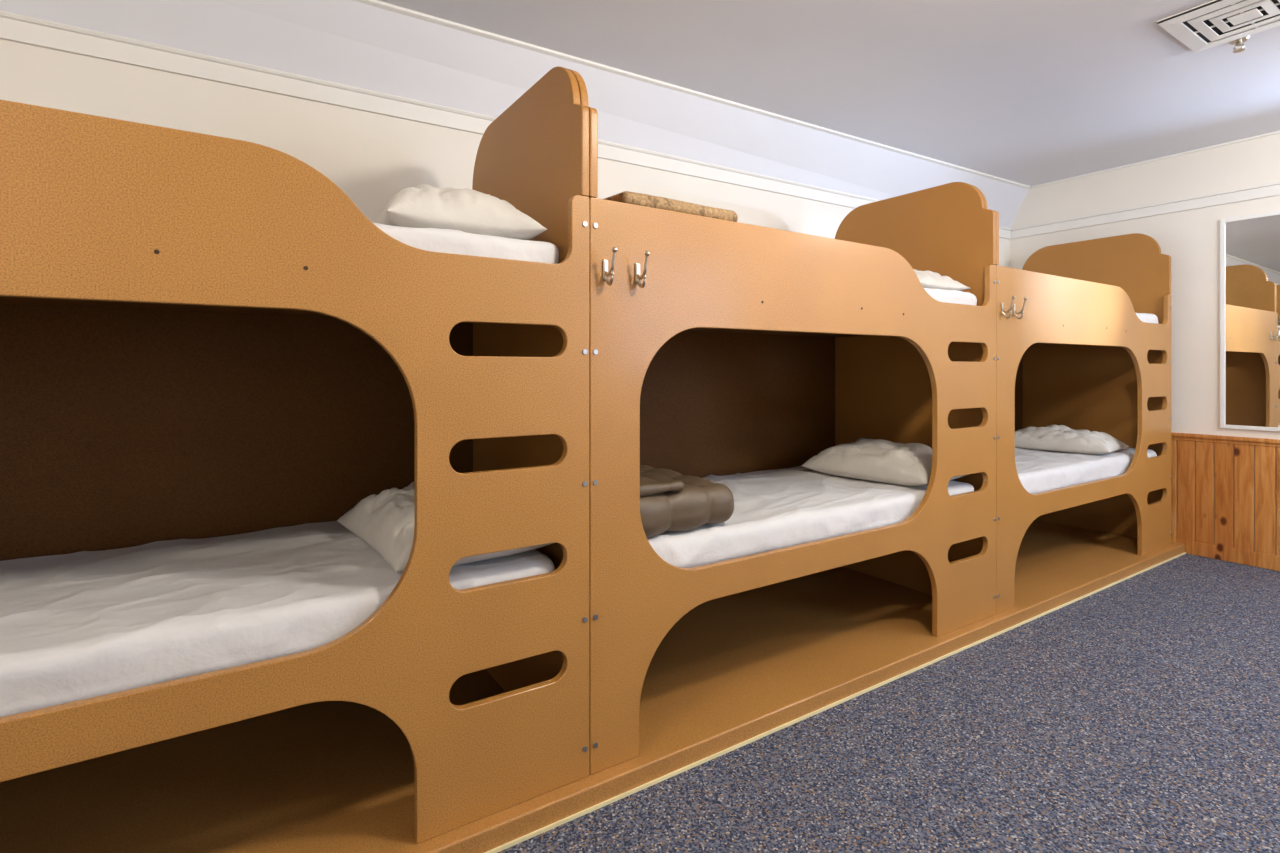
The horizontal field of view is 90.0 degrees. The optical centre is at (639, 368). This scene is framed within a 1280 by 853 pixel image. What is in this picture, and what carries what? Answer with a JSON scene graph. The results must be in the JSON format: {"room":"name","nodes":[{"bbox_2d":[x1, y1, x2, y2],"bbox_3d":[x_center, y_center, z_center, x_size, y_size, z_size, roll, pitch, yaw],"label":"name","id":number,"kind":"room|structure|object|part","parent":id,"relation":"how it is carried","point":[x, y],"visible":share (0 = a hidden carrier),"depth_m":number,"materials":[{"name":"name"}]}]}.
{"room":"hostel dormitory","nodes":[
{"label":"hostel dormitory","id":0,"kind":"room"},
{"bbox_2d":[0,39,1009,267],"bbox_3d":[-0.816,0.043,2.654,8.704,2.207,0.100,0,0,-32],"label":"wall","id":1,"kind":"structure","parent":0,"point":[370,157],"depth_m":2.38,"materials":[{"name":"beige paint"}]},
{"bbox_2d":[0,10,1011,238],"bbox_3d":[-0.781,-1.022,2.602,8.503,0.077,0.026,0,0,-32],"label":"trim","id":2,"kind":"structure","parent":1,"relation":"attached to","point":[14,27],"depth_m":2.34,"materials":[{"name":"white paint"}]},
{"bbox_2d":[0,0,1027,227],"bbox_3d":[-0.777,-1.255,2.594,8.708,0.388,0.243,0,0,-32],"label":"ceiling","id":3,"kind":"structure","parent":0,"point":[346,42],"depth_m":2.60,"materials":[{"name":"paint"}]},
{"bbox_2d":[354,0,1030,188],"bbox_3d":[-0.719,-1.341,2.506,8.504,0.016,0.022,0,0,-32],"label":"trim","id":4,"kind":"structure","parent":3,"relation":"attached to","point":[376,3],"depth_m":2.95,"materials":[{"name":"white paint"}]},
{"bbox_2d":[379,0,1279,186],"bbox_3d":[0.538,-1.399,0.597,8.700,0.100,4.805,0,0,-33],"label":"ceiling","id":5,"kind":"structure","parent":0,"point":[1031,93],"depth_m":2.85,"materials":[{"name":"paint"}]},
{"bbox_2d":[1158,0,1279,52],"bbox_3d":[2.292,-1.339,2.425,0.410,0.018,0.410,0,0,-33],"label":"ceiling vent","id":6,"kind":"object","parent":5,"relation":"attached to","point":[1214,23],"depth_m":2.46,"materials":[{"name":"white metal"}]},
{"bbox_2d":[1228,35,1249,52],"bbox_3d":[2.451,-1.325,2.620,0.068,0.047,0.068,0,0,-33],"label":"sprinkler","id":7,"kind":"object","parent":5,"relation":"attached to","point":[1238,42],"visible":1,"depth_m":2.61,"materials":[{"name":"silver metal"}]},
{"bbox_3d":[2.451,-1.331,2.620,0.020,0.016,0.020,0,0,-33],"label":"stem","id":8,"kind":"part","parent":7,"relation":"part of","materials":[{"name":"silver metal"}]},
{"bbox_2d":[498,553,1279,852],"bbox_3d":[0.482,1.196,0.683,8.700,0.100,5.011,0,0,-33],"label":"floor","id":9,"kind":"structure","parent":0,"point":[1140,713],"depth_m":1.92,"materials":[{"name":"blue carpet"}]},
{"bbox_2d":[0,520,1184,852],"bbox_3d":[0.492,1.116,2.622,10.250,0.060,0.922,0,0,-33],"label":"base platform","id":10,"kind":"object","parent":9,"relation":"on","point":[325,776],"visible":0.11,"depth_m":1.89,"materials":[{"name":"brown wood"}]},
{"bbox_2d":[0,66,588,843],"bbox_3d":[-1.230,0.108,1.511,2.048,1.955,0.884,0,0,-33],"label":"bunk bed","id":11,"kind":"object","parent":10,"relation":"on","point":[202,335],"visible":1,"depth_m":1.60,"materials":[{"name":"wood"}]},
{"bbox_3d":[-1.469,0.406,1.874,1.998,1.359,0.014,0,0,-33],"label":"panel","id":12,"kind":"part","parent":11,"relation":"part of","materials":[{"name":"brown wood"}]},
{"bbox_2d":[0,521,554,717],"bbox_3d":[-1.250,0.562,1.513,1.967,0.137,0.838,0,0,-33],"label":"mattress","id":13,"kind":"object","parent":11,"relation":"on","point":[82,625],"visible":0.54,"depth_m":1.40,"materials":[{"name":"white fabric"}]},
{"bbox_2d":[337,482,552,571],"bbox_3d":[-0.579,0.421,1.858,0.430,0.157,0.620,0,0,-37],"label":"pillow","id":14,"kind":"object","parent":13,"relation":"on","point":[385,521],"visible":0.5,"depth_m":1.70,"materials":[{"name":"white fabric"}]},
{"bbox_2d":[372,222,558,263],"bbox_3d":[-1.244,-0.273,1.516,1.958,0.145,0.831,0,0,-33],"label":"mattress","id":15,"kind":"object","parent":11,"relation":"on","point":[451,241],"visible":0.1,"depth_m":1.58,"materials":[{"name":"white fabric"}]},
{"bbox_2d":[375,184,546,239],"bbox_3d":[-0.575,-0.428,1.861,0.400,0.178,0.620,0,0,-30],"label":"pillow","id":16,"kind":"object","parent":15,"relation":"on","point":[467,210],"visible":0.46,"depth_m":1.62,"materials":[{"name":"white fabric"}]},
{"bbox_2d":[569,69,995,774],"bbox_3d":[0.482,0.108,2.638,2.048,1.955,0.884,0,0,-33],"label":"bunk bed","id":17,"kind":"object","parent":10,"relation":"on","point":[742,348],"visible":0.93,"depth_m":2.56,"materials":[{"name":"wood"}]},
{"bbox_2d":[603,247,617,284],"bbox_3d":[-0.079,-0.272,1.710,0.016,0.099,0.060,0,0,-33],"label":"coat hook","id":18,"kind":"object","parent":17,"relation":"attached to","point":[606,274],"visible":1,"depth_m":1.71,"materials":[{"name":"silver metal"}]},
{"bbox_3d":[-0.093,-0.267,1.731,0.016,0.056,0.005,0,0,-33],"label":"plate","id":19,"kind":"part","parent":18,"relation":"part of","materials":[{"name":"silver metal"}]},
{"bbox_2d":[635,251,649,287],"bbox_3d":[0.008,-0.272,1.767,0.016,0.099,0.060,0,0,-33],"label":"coat hook","id":20,"kind":"object","parent":17,"relation":"attached to","point":[638,278],"visible":1,"depth_m":1.76,"materials":[{"name":"silver metal"}]},
{"bbox_3d":[-0.006,-0.267,1.788,0.016,0.056,0.005,0,0,-33],"label":"plate","id":21,"kind":"part","parent":20,"relation":"part of","materials":[{"name":"silver metal"}]},
{"bbox_3d":[0.243,0.406,3.001,1.998,1.359,0.014,0,0,-33],"label":"panel","id":22,"kind":"part","parent":17,"relation":"part of","materials":[{"name":"brown wood"}]},
{"bbox_2d":[647,466,973,567],"bbox_3d":[0.461,0.562,2.641,1.959,0.136,0.837,0,0,-33],"label":"mattress","id":23,"kind":"object","parent":17,"relation":"on","point":[775,509],"visible":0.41,"depth_m":2.36,"materials":[{"name":"white fabric"}]},
{"bbox_2d":[640,465,733,537],"bbox_3d":[-0.028,0.418,2.135,0.525,0.167,0.546,0,0,-33],"label":"comforter","id":24,"kind":"object","parent":23,"relation":"on","point":[670,500],"visible":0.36,"depth_m":1.95,"materials":[{"name":"brown fabric"}]},
{"bbox_2d":[802,438,968,485],"bbox_3d":[1.142,0.419,2.990,0.430,0.162,0.620,0,0,-39],"label":"pillow","id":25,"kind":"object","parent":23,"relation":"on","point":[878,460],"visible":0.87,"depth_m":2.86,"materials":[{"name":"white fabric"}]},
{"bbox_2d":[924,288,976,305],"bbox_3d":[0.467,-0.273,2.644,1.960,0.146,0.828,0,0,-33],"label":"mattress","id":26,"kind":"object","parent":17,"relation":"on","point":[947,296],"visible":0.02,"depth_m":2.73,"materials":[{"name":"white fabric"}]},
{"bbox_2d":[605,191,737,221],"bbox_3d":[0.005,-0.434,2.171,0.514,0.191,0.486,0,0,-33],"label":"folded blanket","id":27,"kind":"object","parent":26,"relation":"on","point":[628,197],"visible":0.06,"depth_m":1.96,"materials":[{"name":"fabric"}]},
{"bbox_2d":[913,269,970,290],"bbox_3d":[1.128,-0.400,2.993,0.430,0.123,0.620,0,0,-35],"label":"pillow","id":28,"kind":"object","parent":26,"relation":"on","point":[928,279],"visible":0.12,"depth_m":2.79,"materials":[{"name":"white fabric"}]},
{"bbox_2d":[484,552,1185,852],"bbox_3d":[0.781,1.141,2.256,10.330,0.008,0.006,0,0,-33],"label":"trim","id":29,"kind":"structure","parent":10,"relation":"attached to","point":[662,778],"depth_m":1.99,"materials":[{"name":"beige wood"}]},
{"bbox_2d":[970,184,1171,613],"bbox_3d":[2.194,0.108,3.765,2.048,1.955,0.884,0,0,-33],"label":"bunk bed","id":30,"kind":"object","parent":10,"relation":"on","point":[1079,356],"visible":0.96,"depth_m":3.86,"materials":[{"name":"wood"}]},
{"bbox_2d":[1001,296,1015,318],"bbox_3d":[1.633,-0.272,2.837,0.016,0.099,0.060,0,0,-33],"label":"coat hook","id":31,"kind":"object","parent":30,"relation":"attached to","point":[1003,311],"visible":1,"depth_m":2.84,"materials":[{"name":"silver metal"}]},
{"bbox_3d":[1.955,0.406,4.128,1.998,1.359,0.014,0,0,-33],"label":"panel","id":32,"kind":"part","parent":30,"relation":"part of","materials":[{"name":"brown wood"}]},
{"bbox_2d":[1013,297,1026,319],"bbox_3d":[1.720,-0.272,2.894,0.016,0.099,0.060,0,0,-33],"label":"coat hook","id":33,"kind":"object","parent":30,"relation":"attached to","point":[1015,312],"visible":1,"depth_m":2.90,"materials":[{"name":"silver metal"}]},
{"bbox_2d":[1015,447,1156,493],"bbox_3d":[2.175,0.561,3.770,1.962,0.137,0.834,0,0,-33],"label":"mattress","id":34,"kind":"object","parent":30,"relation":"on","point":[1038,471],"visible":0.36,"depth_m":3.46,"materials":[{"name":"white fabric"}]},
{"bbox_2d":[1015,425,1128,453],"bbox_3d":[2.628,0.427,4.005,0.400,0.146,0.620,0,0,-40],"label":"pillow","id":35,"kind":"object","parent":34,"relation":"on","point":[1062,438],"visible":0.86,"depth_m":3.87,"materials":[{"name":"white fabric"}]},
{"bbox_2d":[1136,313,1158,323],"bbox_3d":[2.180,-0.273,3.771,1.962,0.146,0.831,0,0,-33],"label":"mattress","id":36,"kind":"object","parent":30,"relation":"on","point":[1144,317],"visible":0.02,"depth_m":3.88,"materials":[{"name":"white fabric"}]},
{"bbox_2d":[1010,133,1279,438],"bbox_3d":[4.153,-0.102,2.926,0.100,2.495,4.720,0,0,-33],"label":"wall","id":37,"kind":"structure","parent":0,"point":[1191,238],"depth_m":3.98,"materials":[{"name":"beige paint"}]},
{"bbox_2d":[1011,181,1279,238],"bbox_3d":[4.078,-1.022,2.927,0.024,0.075,4.605,0,0,-33],"label":"trim","id":38,"kind":"structure","parent":37,"relation":"attached to","point":[1269,189],"depth_m":4.10,"materials":[{"name":"white paint"}]},
{"bbox_2d":[1032,130,1279,187],"bbox_3d":[4.122,-1.342,2.868,0.016,0.014,4.457,0,0,-33],"label":"trim","id":39,"kind":"structure","parent":37,"relation":"attached to","point":[1274,132],"depth_m":4.06,"materials":[{"name":"white paint"}]},
{"bbox_2d":[1171,440,1279,555],"bbox_3d":[4.085,0.751,2.923,0.015,0.620,4.587,0,0,-33],"label":"wainscoting","id":40,"kind":"structure","parent":37,"relation":"attached to","point":[1227,495],"depth_m":3.81,"materials":[{"name":"brown wood"}]},
{"bbox_2d":[1171,537,1279,570],"bbox_3d":[4.080,1.103,2.926,0.022,0.085,4.600,0,0,-33],"label":"baseboard","id":41,"kind":"structure","parent":37,"relation":"attached to","point":[1251,558],"depth_m":3.79,"materials":[{"name":"brown wood"}]},
{"bbox_2d":[1171,432,1279,447],"bbox_3d":[4.077,0.423,2.924,0.030,0.045,4.600,0,0,-33],"label":"cap","id":42,"kind":"object","parent":37,"relation":"attached to","point":[1265,442],"visible":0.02,"depth_m":3.80,"materials":[{"name":"brown wood"}]},
{"bbox_2d":[1220,211,1279,431],"bbox_3d":[3.785,-0.269,3.380,0.016,1.250,1.100,0,0,-33],"label":"wall mirror","id":43,"kind":"object","parent":37,"relation":"attached to","point":[1249,244],"visible":1,"depth_m":3.73,"materials":[{"name":"mirror"}]}
]}

